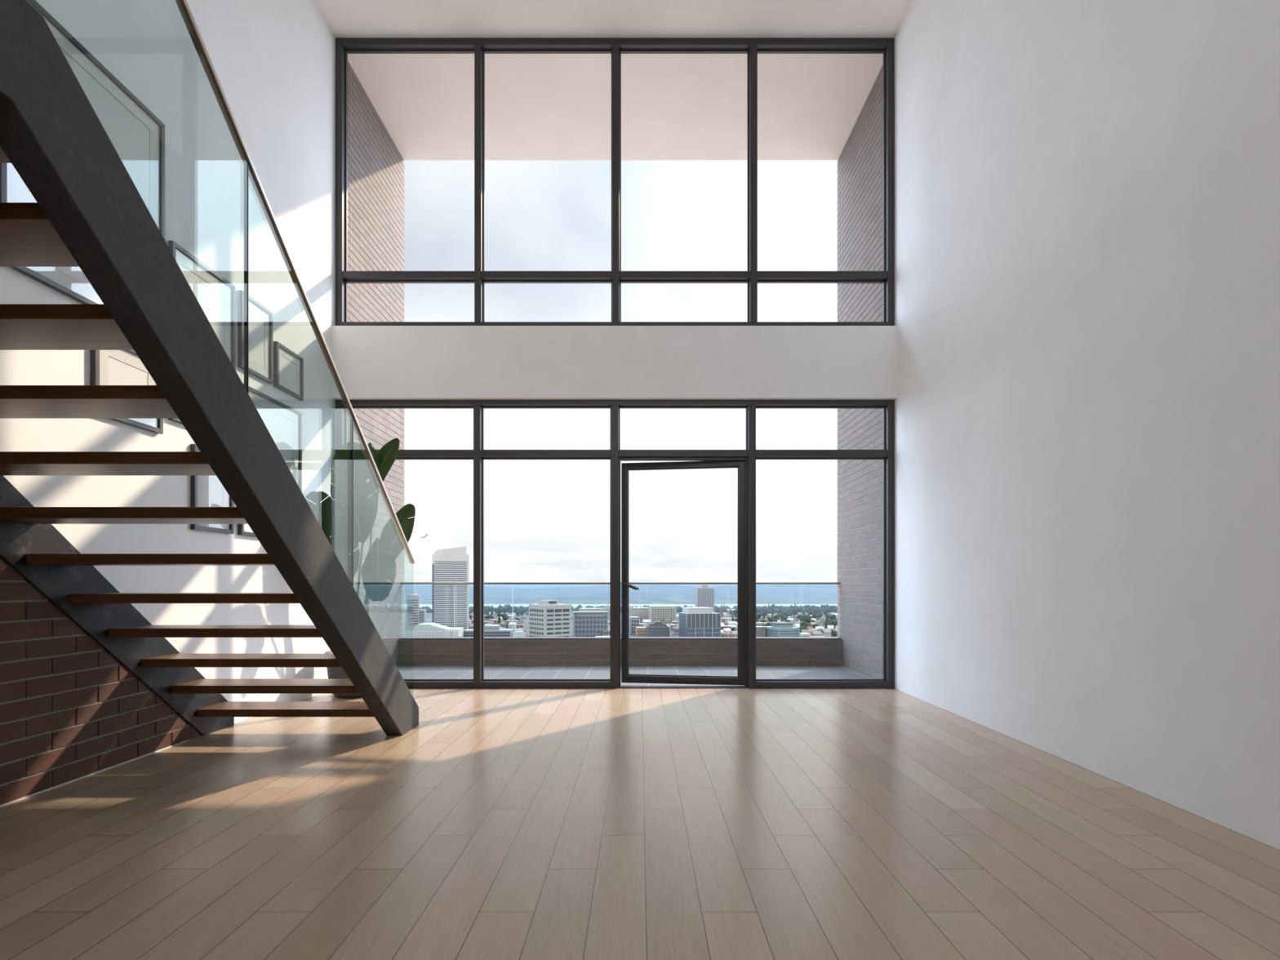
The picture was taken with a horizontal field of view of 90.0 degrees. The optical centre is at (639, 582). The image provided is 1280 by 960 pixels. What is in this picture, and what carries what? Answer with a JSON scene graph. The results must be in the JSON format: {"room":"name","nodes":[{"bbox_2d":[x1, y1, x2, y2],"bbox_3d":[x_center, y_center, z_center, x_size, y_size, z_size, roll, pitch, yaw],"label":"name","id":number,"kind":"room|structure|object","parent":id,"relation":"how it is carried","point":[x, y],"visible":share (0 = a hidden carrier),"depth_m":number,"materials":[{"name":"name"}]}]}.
{"room":"empty loft apartment","nodes":[
{"label":"empty loft apartment","id":0,"kind":"room"},
{"bbox_2d":[0,556,200,804],"bbox_3d":[-3.098,-0.168,0.513,0.024,2.500,8.206,0,0,0],"label":"brick wall","id":1,"kind":"structure","parent":0,"point":[70,710],"depth_m":3.40,"materials":[{"name":"brown brick"}]},
{"bbox_2d":[0,739,189,807],"bbox_3d":[-3.089,1.079,0.384,0.022,0.006,7.969,0,0,0],"label":"trim","id":2,"kind":"structure","parent":1,"relation":"attached to","point":[97,771],"depth_m":3.56,"materials":[{"name":"white"}]},
{"bbox_2d":[0,0,335,723],"bbox_3d":[-3.250,-2.227,1.360,0.300,6.617,10.520,0,0,0],"label":"wall","id":3,"kind":"structure","parent":0,"point":[273,61],"depth_m":4.73,"materials":[{"name":"white paint"}]},
{"bbox_2d":[0,0,164,304],"bbox_3d":[-3.083,-2.251,3.605,0.031,1.406,1.060,0,0,0],"label":"framed picture","id":4,"kind":"object","parent":3,"relation":"attached to","point":[137,135],"visible":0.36,"depth_m":3.70,"materials":[{"name":"grey"}]},
{"bbox_2d":[19,48,149,288],"bbox_3d":[-3.088,-2.251,3.605,0.003,1.189,0.843,0,0,0],"label":"print","id":5,"kind":"object","parent":4,"relation":"attached to","point":[128,133],"depth_m":3.77,"materials":[{"name":"white paper"}]},
{"bbox_2d":[90,350,163,434],"bbox_3d":[-3.083,-1.185,3.863,0.031,0.465,0.512,0,0,0],"label":"framed picture","id":6,"kind":"object","parent":3,"relation":"attached to","point":[108,367],"visible":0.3,"depth_m":3.82,"materials":[{"name":"grey paper"}]},
{"bbox_2d":[108,356,147,385],"bbox_3d":[-3.088,-1.185,3.863,0.003,0.248,0.295,0,0,0],"label":"print","id":7,"kind":"object","parent":6,"relation":"attached to","point":[122,371],"depth_m":3.84,"materials":[{"name":"white paper"}]},
{"bbox_2d":[168,240,235,424],"bbox_3d":[-3.083,-1.656,4.530,0.031,1.176,0.654,0,0,0],"label":"framed picture","id":8,"kind":"object","parent":3,"relation":"attached to","point":[216,296],"visible":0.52,"depth_m":4.64,"materials":[{"name":"grey"}]},
{"bbox_2d":[182,265,223,347],"bbox_3d":[-3.088,-1.656,4.530,0.003,0.959,0.437,0,0,0],"label":"print","id":9,"kind":"object","parent":8,"relation":"attached to","point":[210,296],"depth_m":4.59,"materials":[{"name":"white paper"}]},
{"bbox_2d":[191,444,234,533],"bbox_3d":[-3.083,-0.659,4.625,0.031,0.588,0.424,0,0,0],"label":"framed picture","id":10,"kind":"object","parent":3,"relation":"attached to","point":[206,491],"visible":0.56,"depth_m":4.59,"materials":[{"name":"grey"}]},
{"bbox_2d":[202,475,222,506],"bbox_3d":[-3.088,-0.659,4.625,0.003,0.381,0.217,0,0,0],"label":"print","id":11,"kind":"object","parent":10,"relation":"attached to","point":[212,489],"depth_m":4.61,"materials":[{"name":"white paper"}]},
{"bbox_2d":[237,290,272,383],"bbox_3d":[-3.083,-1.952,5.141,0.031,0.593,0.421,0,0,0],"label":"framed picture","id":12,"kind":"object","parent":3,"relation":"attached to","point":[260,318],"visible":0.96,"depth_m":5.15,"materials":[{"name":"grey"}]},
{"bbox_2d":[248,309,264,368],"bbox_3d":[-3.088,-1.952,5.141,0.003,0.406,0.234,0,0,0],"label":"print","id":13,"kind":"object","parent":12,"relation":"attached to","point":[256,320],"depth_m":5.15,"materials":[{"name":"white paper"}]},
{"bbox_2d":[237,382,302,537],"bbox_3d":[-3.083,-0.952,5.370,0.031,1.173,0.880,0,0,0],"label":"framed picture","id":14,"kind":"object","parent":3,"relation":"attached to","point":[283,422],"visible":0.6,"depth_m":5.53,"materials":[{"name":"grey"}]},
{"bbox_2d":[253,403,293,476],"bbox_3d":[-3.088,-0.952,5.370,0.003,0.956,0.663,0,0,0],"label":"print","id":15,"kind":"object","parent":14,"relation":"attached to","point":[280,426],"depth_m":5.51,"materials":[{"name":"white paper"}]},
{"bbox_2d":[273,341,303,400],"bbox_3d":[-3.083,-1.847,5.625,0.031,0.382,0.424,0,0,0],"label":"framed picture","id":16,"kind":"object","parent":3,"relation":"attached to","point":[288,366],"visible":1,"depth_m":5.61,"materials":[{"name":"grey paper"}]},
{"bbox_2d":[280,355,296,387],"bbox_3d":[-3.088,-1.847,5.625,0.003,0.205,0.247,0,0,0],"label":"print","id":17,"kind":"object","parent":16,"relation":"attached to","point":[288,366],"depth_m":5.62,"materials":[{"name":"white paper"}]},
{"bbox_2d":[347,61,404,666],"bbox_3d":[-3.290,-2.283,7.600,0.250,6.770,2.000,0,0,0],"label":"wall","id":18,"kind":"structure","parent":0,"point":[375,166],"depth_m":7.72,"materials":[{"name":"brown brick"}]},
{"bbox_2d":[314,0,911,38],"bbox_3d":[-0.256,-5.685,1.380,6.288,0.300,10.560,0,0,0],"label":"ceiling","id":19,"kind":"structure","parent":0,"point":[346,19],"depth_m":6.27,"materials":[{"name":"paint"}]},
{"bbox_2d":[332,325,897,399],"bbox_3d":[-0.256,-2.217,6.530,5.688,0.725,0.180,0,0,0],"label":"wall","id":20,"kind":"structure","parent":0,"point":[371,362],"depth_m":6.44,"materials":[{"name":"white paint"}]},
{"bbox_2d":[335,37,893,325],"bbox_3d":[-0.255,-4.057,6.556,5.681,2.954,0.100,0,0,0],"label":"window","id":21,"kind":"structure","parent":20,"relation":"in","point":[479,47],"depth_m":6.51,"materials":[{"name":"grey metal"}]},
{"bbox_2d":[335,400,893,688],"bbox_3d":[-0.255,-0.394,6.556,5.681,2.953,0.100,0,0,0],"label":"window","id":22,"kind":"structure","parent":20,"relation":"in","point":[478,454],"depth_m":6.51,"materials":[{"name":"grey metal"}]},
{"bbox_2d":[618,457,747,688],"bbox_3d":[0.447,-0.098,6.604,1.320,2.360,0.361,0,0,8],"label":"door","id":23,"kind":"structure","parent":22,"relation":"attached to","point":[682,463],"depth_m":6.61,"materials":[{"name":"black metal"}]},
{"bbox_2d":[347,53,883,159],"bbox_3d":[-0.258,-5.843,7.603,6.415,0.350,1.994,0,0,0],"label":"soffit","id":24,"kind":"structure","parent":0,"point":[538,106],"depth_m":7.58,"materials":[{"name":"paint"}]},
{"bbox_2d":[396,665,874,685],"bbox_3d":[-0.258,1.213,7.603,6.415,0.238,1.994,0,0,0],"label":"floor","id":25,"kind":"structure","parent":0,"point":[407,672],"depth_m":7.77,"materials":[{"name":"tile"}]},
{"bbox_2d":[398,636,841,665],"bbox_3d":[-0.258,0.919,8.502,5.815,0.364,0.215,0,0,0],"label":"parapet","id":26,"kind":"object","parent":25,"relation":"on","point":[413,651],"visible":0.91,"depth_m":8.40,"materials":[{"name":"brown brick"}]},
{"bbox_2d":[401,582,839,637],"bbox_3d":[-0.258,0.369,8.500,5.813,0.736,0.040,0,0,0],"label":"glass railing","id":27,"kind":"object","parent":26,"relation":"on","point":[402,583],"visible":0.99,"depth_m":8.48,"materials":[{"name":"grey"}]},
{"bbox_2d":[0,688,1279,959],"bbox_3d":[-0.256,1.182,1.360,6.288,0.200,10.520,0,0,0],"label":"floor","id":28,"kind":"structure","parent":0,"point":[507,824],"depth_m":2.58,"materials":[{"name":"brown wood"}]},
{"bbox_2d":[0,0,418,735],"bbox_3d":[-2.387,-0.827,0.652,1.424,3.819,8.465,0,0,0],"label":"staircase","id":29,"kind":"structure","parent":28,"relation":"on","point":[88,213],"depth_m":2.71,"materials":[{"name":"metal"}]},
{"bbox_2d":[305,438,415,697],"bbox_3d":[-2.684,-0.147,6.077,0.960,2.457,0.667,0,0,-29],"label":"potted plant","id":30,"kind":"object","parent":28,"relation":"on","point":[379,565],"visible":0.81,"depth_m":6.03,"materials":[{"name":"green plant"}]},
{"bbox_2d":[837,64,883,679],"bbox_3d":[2.775,-2.283,7.600,0.250,6.770,2.000,0,0,0],"label":"wall","id":31,"kind":"structure","parent":0,"point":[860,161],"depth_m":7.62,"materials":[{"name":"grey brick"}]},
{"bbox_2d":[893,0,1279,849],"bbox_3d":[2.738,-2.227,1.360,0.300,6.617,10.520,0,0,0],"label":"wall","id":32,"kind":"structure","parent":0,"point":[1086,193],"depth_m":3.67,"materials":[{"name":"white paint"}]},
{"label":"outside","id":33,"kind":"structure","parent":0,"visible":0},
{"bbox_2d":[404,608,837,636],"bbox_3d":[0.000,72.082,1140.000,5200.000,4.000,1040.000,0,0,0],"label":"ground","id":34,"kind":"structure","parent":33,"point":[408,633],"depth_m":1112.50,"materials":[{"name":"green plant"}]},
{"bbox_2d":[406,594,418,629],"bbox_3d":[-343.616,44.314,968.233,17.487,51.535,32.768,0,0,-20],"label":"building","id":35,"kind":"structure","parent":34,"relation":"on","point":[412,600],"depth_m":952.73,"materials":[{"name":"grey"}]},
{"bbox_2d":[418,608,426,622],"bbox_3d":[-376.554,58.736,1107.349,9.984,22.692,14.120,0,0,-5],"label":"building","id":36,"kind":"structure","parent":34,"relation":"on","point":[422,612],"depth_m":1100.61,"materials":[{"name":"grey concrete"}]},
{"bbox_2d":[411,622,463,636],"bbox_3d":[-239.791,59.558,759.538,53.476,21.048,34.120,0,0,-6],"label":"building","id":37,"kind":"structure","parent":34,"relation":"on","point":[424,629],"depth_m":743.08,"materials":[{"name":"grey concrete"}]},
{"bbox_2d":[431,546,469,630],"bbox_3d":[-244.132,12.181,826.114,44.516,115.802,42.337,0,0,-16],"label":"building","id":38,"kind":"structure","parent":34,"relation":"on","point":[452,564],"depth_m":806.40,"materials":[{"name":"grey"}]},
{"bbox_2d":[484,614,490,620],"bbox_3d":[-279.276,65.036,1170.514,10.234,10.092,9.617,0,0,5],"label":"tree","id":39,"kind":"object","parent":34,"relation":"on","point":[487,616],"visible":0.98,"depth_m":1168.88,"materials":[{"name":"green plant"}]},
{"bbox_2d":[463,625,512,636],"bbox_3d":[-188.005,62.161,792.911,57.264,15.841,22.120,0,0,-4],"label":"building","id":40,"kind":"structure","parent":34,"relation":"on","point":[489,630],"depth_m":783.12,"materials":[{"name":"grey concrete"}]},
{"bbox_2d":[488,619,497,624],"bbox_3d":[-241.479,65.895,1056.123,13.325,8.373,12.139,0,0,-3],"label":"building","id":41,"kind":"structure","parent":34,"relation":"on","point":[495,622],"depth_m":1050.47,"materials":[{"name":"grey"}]},
{"bbox_2d":[497,610,501,624],"bbox_3d":[-220.141,57.001,1000.689,8.469,26.162,8.600,0,0,1],"label":"conifer","id":42,"kind":"object","parent":34,"relation":"on","point":[499,621],"visible":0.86,"depth_m":999.19,"materials":[{"name":"green plant"}]},
{"bbox_2d":[498,622,506,627],"bbox_3d":[-200.583,65.312,936.163,11.077,9.540,12.160,0,0,-4],"label":"building","id":43,"kind":"structure","parent":34,"relation":"on","point":[503,624],"depth_m":930.44,"materials":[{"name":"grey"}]},
{"bbox_2d":[501,613,508,622],"bbox_3d":[-229.725,62.098,1090.148,11.801,15.968,12.557,0,0,16],"label":"tree","id":44,"kind":"object","parent":34,"relation":"on","point":[504,616],"visible":1,"depth_m":1086.46,"materials":[{"name":"green plant"}]},
{"bbox_2d":[506,619,517,626],"bbox_3d":[-202.411,65.177,1014.173,15.944,9.811,10.071,0,0,4],"label":"building","id":45,"kind":"structure","parent":34,"relation":"on","point":[508,620],"depth_m":1009.73,"materials":[{"name":"grey concrete"}]},
{"bbox_2d":[508,622,516,628],"bbox_3d":[-194.323,65.670,978.468,10.504,8.823,8.613,0,0,14],"label":"house","id":46,"kind":"structure","parent":34,"relation":"on","point":[512,624],"depth_m":975.33,"materials":[{"name":"grey"}]},
{"bbox_2d":[512,631,526,636],"bbox_3d":[-141.201,63.853,751.504,14.855,12.458,12.000,0,0,-4],"label":"building","id":47,"kind":"structure","parent":34,"relation":"on","point":[518,633],"depth_m":745.62,"materials":[{"name":"grey concrete"}]},
{"bbox_2d":[515,624,524,628],"bbox_3d":[-169.971,65.149,906.999,10.325,9.865,13.648,0,0,-6],"label":"building","id":48,"kind":"structure","parent":34,"relation":"on","point":[517,625],"depth_m":900.71,"materials":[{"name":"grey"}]},
{"bbox_2d":[520,616,526,620],"bbox_3d":[-213.263,66.506,1167.753,11.173,7.153,14.351,0,0,-11],"label":"building","id":49,"kind":"structure","parent":34,"relation":"on","point":[522,618],"depth_m":1161.06,"materials":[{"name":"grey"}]},
{"bbox_2d":[528,600,571,636],"bbox_3d":[-109.188,49.604,776.496,37.123,55.959,38.671,0,0,-38],"label":"building","id":50,"kind":"structure","parent":34,"relation":"on","point":[547,618],"depth_m":762.74,"materials":[{"name":"grey concrete"}]},
{"bbox_2d":[571,610,608,636],"bbox_3d":[-65.465,64.374,837.656,45.665,51.759,31.156,0,0,-10],"label":"building","id":51,"kind":"structure","parent":34,"relation":"on","point":[584,624],"depth_m":823.72,"materials":[{"name":"grey concrete"}]},
{"bbox_2d":[579,605,609,621],"bbox_3d":[-81.795,56.456,1166.265,56.700,27.252,25.120,0,0,-8],"label":"building","id":52,"kind":"structure","parent":34,"relation":"on","point":[606,608],"depth_m":1154.84,"materials":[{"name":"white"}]},
{"bbox_2d":[601,630,609,635],"bbox_3d":[-40.340,66.180,826.129,17.273,7.803,12.019,0,0,-3],"label":"building","id":53,"kind":"structure","parent":34,"relation":"on","point":[605,633],"depth_m":820.30,"materials":[{"name":"grey"}]},
{"bbox_2d":[418,604,835,613],"bbox_3d":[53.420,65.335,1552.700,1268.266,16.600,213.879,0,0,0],"label":"woodland","id":54,"kind":"object","parent":34,"relation":"on","point":[678,609],"visible":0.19,"depth_m":1518.01,"materials":[{"name":"green plant"}]},
{"bbox_2d":[628,616,639,635],"bbox_3d":[-8.183,66.128,858.992,11.786,39.194,16.120,0,0,-12],"label":"building","id":55,"kind":"structure","parent":34,"relation":"on","point":[633,621],"depth_m":851.11,"materials":[{"name":"grey concrete"}]},
{"bbox_2d":[628,605,647,622],"bbox_3d":[-4.098,60.601,1146.121,38.919,37.250,30.400,0,0,-4],"label":"building","id":56,"kind":"structure","parent":34,"relation":"on","point":[633,611],"depth_m":1131.40,"materials":[{"name":"brown"}]},
{"bbox_2d":[635,626,646,635],"bbox_3d":[1.797,66.527,838.026,13.717,15.183,14.120,0,0,-10],"label":"building","id":57,"kind":"structure","parent":34,"relation":"on","point":[639,631],"depth_m":831.39,"materials":[{"name":"brown"}]},
{"bbox_2d":[640,616,647,622],"bbox_3d":[7.686,65.089,1131.186,11.889,9.987,9.749,0,0,-5],"label":"house","id":58,"kind":"structure","parent":34,"relation":"on","point":[642,617],"depth_m":1127.40,"materials":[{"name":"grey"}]},
{"bbox_2d":[642,619,650,623],"bbox_3d":[10.574,64.836,1025.747,12.492,10.493,10.243,0,0,-5],"label":"house","id":59,"kind":"structure","parent":34,"relation":"on","point":[644,621],"depth_m":1022.38,"materials":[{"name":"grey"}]},
{"bbox_2d":[646,621,669,636],"bbox_3d":[22.469,62.630,811.292,26.911,25.420,20.120,0,0,-6],"label":"building","id":60,"kind":"structure","parent":34,"relation":"on","point":[656,628],"depth_m":801.89,"materials":[{"name":"grey"}]},
{"bbox_2d":[648,605,675,622],"bbox_3d":[38.719,56.077,1117.210,45.002,29.309,30.120,0,0,-6],"label":"building","id":61,"kind":"structure","parent":34,"relation":"on","point":[655,613],"depth_m":1102.49,"materials":[{"name":"brown"}]},
{"bbox_2d":[663,617,670,622],"bbox_3d":[45.779,66.072,1097.695,9.548,8.020,7.829,0,0,-22],"label":"house","id":62,"kind":"structure","parent":34,"relation":"on","point":[665,620],"depth_m":1095.12,"materials":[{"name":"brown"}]},
{"bbox_2d":[669,623,676,633],"bbox_3d":[45.664,68.254,887.201,7.976,19.450,14.120,0,0,-4],"label":"building","id":63,"kind":"structure","parent":34,"relation":"on","point":[671,625],"depth_m":880.70,"materials":[{"name":"grey"}]},
{"bbox_2d":[670,626,679,635],"bbox_3d":[48.137,64.951,854.973,12.217,10.262,10.018,0,0,-28],"label":"house","id":64,"kind":"structure","parent":34,"relation":"on","point":[672,629],"depth_m":852.36,"materials":[{"name":"grey"}]},
{"bbox_2d":[674,627,679,635],"bbox_3d":[51.013,65.421,845.472,11.125,9.322,13.260,0,0,9],"label":"building","id":65,"kind":"structure","parent":34,"relation":"on","point":[676,629],"depth_m":839.55,"materials":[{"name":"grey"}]},
{"bbox_2d":[679,607,720,636],"bbox_3d":[72.580,53.938,779.959,43.052,46.287,31.945,0,0,-14],"label":"building","id":66,"kind":"structure","parent":34,"relation":"on","point":[693,621],"depth_m":765.73,"materials":[{"name":"grey"}]},
{"bbox_2d":[694,585,714,612],"bbox_3d":[122.561,37.716,1214.315,32.674,64.732,26.120,0,0,-5],"label":"building","id":67,"kind":"structure","parent":34,"relation":"on","point":[704,596],"depth_m":1201.72,"materials":[{"name":"grey"}]},
{"bbox_2d":[720,604,723,617],"bbox_3d":[159.766,56.905,1253.144,6.800,26.353,6.800,0,0,-3],"label":"building","id":68,"kind":"structure","parent":34,"relation":"on","point":[721,606],"depth_m":1250.20,"materials":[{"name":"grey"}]},
{"bbox_2d":[720,625,731,630],"bbox_3d":[118.273,65.276,884.489,15.263,9.612,11.176,0,0,6],"label":"building","id":69,"kind":"structure","parent":34,"relation":"on","point":[722,627],"depth_m":879.41,"materials":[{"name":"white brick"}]},
{"bbox_2d":[722,627,731,632],"bbox_3d":[115.594,65.695,853.297,10.445,8.774,8.565,0,0,-29],"label":"house","id":70,"kind":"structure","parent":34,"relation":"on","point":[726,629],"depth_m":850.70,"materials":[{"name":"grey"}]},
{"bbox_2d":[724,620,731,625],"bbox_3d":[140.648,65.561,1021.699,10.764,9.041,8.826,0,0,29],"label":"house","id":71,"kind":"structure","parent":34,"relation":"on","point":[726,622],"depth_m":1019.89,"materials":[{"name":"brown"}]},
{"bbox_2d":[720,632,735,636],"bbox_3d":[108.390,66.424,784.744,17.264,7.315,13.837,0,0,12],"label":"building","id":72,"kind":"structure","parent":34,"relation":"on","point":[722,634],"depth_m":778.55,"materials":[{"name":"brown concrete"}]},
{"bbox_2d":[720,617,735,623],"bbox_3d":[145.002,64.771,1058.149,23.865,10.622,14.120,0,0,-6],"label":"building","id":73,"kind":"structure","parent":34,"relation":"on","point":[722,620],"depth_m":1050.72,"materials":[{"name":"grey"}]},
{"bbox_2d":[726,608,737,615],"bbox_3d":[211.733,64.056,1363.762,50.892,12.051,27.000,0,0,-3],"label":"building","id":74,"kind":"structure","parent":34,"relation":"on","point":[728,611],"depth_m":1350.47,"materials":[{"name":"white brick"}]},
{"bbox_2d":[728,621,736,623],"bbox_3d":[140.124,64.672,971.150,12.880,10.819,10.562,0,0,8],"label":"house","id":75,"kind":"structure","parent":34,"relation":"on","point":[729,622],"depth_m":969.04,"materials":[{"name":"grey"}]},
{"bbox_2d":[755,622,763,626],"bbox_3d":[177.502,65.421,964.038,15.664,9.322,10.190,0,0,6],"label":"building","id":76,"kind":"structure","parent":34,"relation":"on","point":[757,624],"depth_m":959.27,"materials":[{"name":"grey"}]},
{"bbox_2d":[757,613,762,620],"bbox_3d":[217.580,63.238,1170.818,12.679,13.689,11.003,0,0,-11],"label":"tree","id":77,"kind":"object","parent":34,"relation":"on","point":[760,615],"visible":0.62,"depth_m":1167.88,"materials":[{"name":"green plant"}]},
{"bbox_2d":[755,626,765,636],"bbox_3d":[145.717,62.370,788.316,13.083,15.423,14.120,0,0,-14],"label":"building","id":78,"kind":"structure","parent":34,"relation":"on","point":[760,630],"depth_m":781.79,"materials":[{"name":"grey concrete"}]},
{"bbox_2d":[773,614,780,619],"bbox_3d":[239.155,63.400,1119.810,10.601,13.364,10.077,0,0,-26],"label":"tree","id":79,"kind":"object","parent":34,"relation":"on","point":[775,616],"visible":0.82,"depth_m":1117.13,"materials":[{"name":"green plant"}]},
{"bbox_2d":[765,622,799,636],"bbox_3d":[173.131,59.527,779.081,29.765,21.109,29.470,0,0,-22],"label":"building","id":80,"kind":"structure","parent":34,"relation":"on","point":[777,628],"depth_m":767.98,"materials":[{"name":"teal glass"}]},
{"bbox_2d":[786,617,793,622],"bbox_3d":[257.448,65.824,1097.641,10.138,8.516,8.313,0,0,-7],"label":"house","id":81,"kind":"structure","parent":34,"relation":"on","point":[791,620],"depth_m":1094.98,"materials":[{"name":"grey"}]},
{"bbox_2d":[790,615,798,621],"bbox_3d":[275.640,65.079,1142.563,11.912,10.006,9.768,0,0,30],"label":"house","id":82,"kind":"structure","parent":34,"relation":"on","point":[795,617],"depth_m":1138.88,"materials":[{"name":"grey"}]},
{"bbox_2d":[800,621,808,626],"bbox_3d":[231.097,62.578,904.396,12.326,15.008,10.697,0,0,-33],"label":"tree","id":83,"kind":"object","parent":34,"relation":"on","point":[802,623],"visible":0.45,"depth_m":901.37,"materials":[{"name":"green plant"}]},
{"bbox_2d":[800,614,808,621],"bbox_3d":[270.623,61.609,1043.982,12.743,16.945,11.059,0,0,-33],"label":"tree","id":84,"kind":"object","parent":34,"relation":"on","point":[806,615],"visible":0.39,"depth_m":1041.78,"materials":[{"name":"green plant"}]},
{"bbox_2d":[800,629,809,633],"bbox_3d":[209.071,65.016,811.002,12.061,10.132,9.890,0,0,19],"label":"house","id":85,"kind":"structure","parent":34,"relation":"on","point":[807,631],"depth_m":808.48,"materials":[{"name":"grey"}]},
{"bbox_2d":[803,616,811,623],"bbox_3d":[262.350,61.765,998.777,11.859,16.633,10.292,0,0,-37],"label":"tree","id":86,"kind":"object","parent":34,"relation":"on","point":[808,619],"visible":0.88,"depth_m":995.78,"materials":[{"name":"green plant"}]},
{"bbox_2d":[802,633,812,636],"bbox_3d":[206.403,67.184,796.796,11.278,5.796,14.151,0,0,0],"label":"building","id":87,"kind":"structure","parent":34,"relation":"on","point":[807,634],"depth_m":790.04,"materials":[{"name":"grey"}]},
{"bbox_2d":[809,631,822,635],"bbox_3d":[217.742,65.182,791.542,11.666,9.800,9.566,0,0,-13],"label":"house","id":88,"kind":"structure","parent":34,"relation":"on","point":[813,633],"depth_m":788.50,"materials":[{"name":"brown"}]},
{"bbox_2d":[813,614,820,618],"bbox_3d":[302.958,62.674,1099.075,11.754,14.816,12.507,0,0,2],"label":"tree","id":89,"kind":"object","parent":34,"relation":"on","point":[814,615],"visible":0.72,"depth_m":1094.98,"materials":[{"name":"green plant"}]},
{"bbox_2d":[815,620,820,626],"bbox_3d":[284.043,66.012,1029.213,9.692,8.141,7.947,0,0,-21],"label":"house","id":90,"kind":"structure","parent":34,"relation":"on","point":[818,622],"depth_m":1026.88,"materials":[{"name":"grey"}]},
{"bbox_2d":[815,626,823,630],"bbox_3d":[245.964,65.381,876.171,11.192,9.402,9.178,0,0,15],"label":"house","id":91,"kind":"structure","parent":34,"relation":"on","point":[816,627],"depth_m":874.70,"materials":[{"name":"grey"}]},
{"bbox_2d":[817,619,824,624],"bbox_3d":[298.138,66.370,1055.140,9.733,7.424,10.946,0,0,0],"label":"building","id":92,"kind":"structure","parent":34,"relation":"on","point":[821,621],"depth_m":1049.95,"materials":[{"name":"grey"}]},
{"bbox_2d":[819,628,831,636],"bbox_3d":[235.954,64.660,815.712,12.909,10.844,10.586,0,0,-33],"label":"house","id":93,"kind":"structure","parent":34,"relation":"on","point":[825,632],"depth_m":812.13,"materials":[{"name":"grey"}]},
{"bbox_2d":[823,617,827,628],"bbox_3d":[240.432,57.956,827.535,8.439,24.252,8.311,0,0,12],"label":"conifer","id":94,"kind":"object","parent":34,"relation":"on","point":[825,623],"visible":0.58,"depth_m":826.34,"materials":[{"name":"green plant"}]},
{"bbox_2d":[823,625,833,630],"bbox_3d":[260.361,64.795,882.231,12.588,10.574,10.322,0,0,15],"label":"house","id":95,"kind":"structure","parent":34,"relation":"on","point":[830,627],"depth_m":878.99,"materials":[{"name":"grey"}]},
{"bbox_2d":[828,613,835,619],"bbox_3d":[322.879,62.018,1074.534,11.091,16.128,11.802,0,0,-14],"label":"tree","id":96,"kind":"object","parent":34,"relation":"on","point":[832,616],"visible":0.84,"depth_m":1070.92,"materials":[{"name":"green plant"}]},
{"bbox_2d":[831,619,837,629],"bbox_3d":[288.086,62.553,947.856,10.456,15.058,12.049,0,0,7],"label":"tree","id":97,"kind":"object","parent":34,"relation":"on","point":[834,622],"visible":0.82,"depth_m":943.47,"materials":[{"name":"green plant"}]},
{"bbox_2d":[831,630,837,636],"bbox_3d":[244.949,65.251,800.411,8.162,9.663,9.405,0,0,-31],"label":"tree","id":98,"kind":"object","parent":34,"relation":"on","point":[834,633],"visible":0.79,"depth_m":798.47,"materials":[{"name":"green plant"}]},
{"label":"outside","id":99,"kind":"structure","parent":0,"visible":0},
{"bbox_2d":[404,592,837,604],"bbox_3d":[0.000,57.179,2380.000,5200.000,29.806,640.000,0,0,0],"label":"sea","id":100,"kind":"structure","parent":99,"point":[592,597],"depth_m":2282.98,"materials":[{"name":"blue liquid"}]},
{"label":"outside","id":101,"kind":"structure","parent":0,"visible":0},
{"bbox_2d":[404,584,837,598],"bbox_3d":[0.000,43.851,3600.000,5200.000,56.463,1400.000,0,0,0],"label":"sea","id":102,"kind":"structure","parent":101,"point":[774,590],"depth_m":3429.67,"materials":[{"name":"blue liquid"}]},
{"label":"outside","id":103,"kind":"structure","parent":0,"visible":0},
{"bbox_2d":[404,604,837,608],"bbox_3d":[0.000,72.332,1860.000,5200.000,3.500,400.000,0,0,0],"label":"lake","id":104,"kind":"structure","parent":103,"point":[731,606],"depth_m":1949.64,"materials":[{"name":"blue liquid"}]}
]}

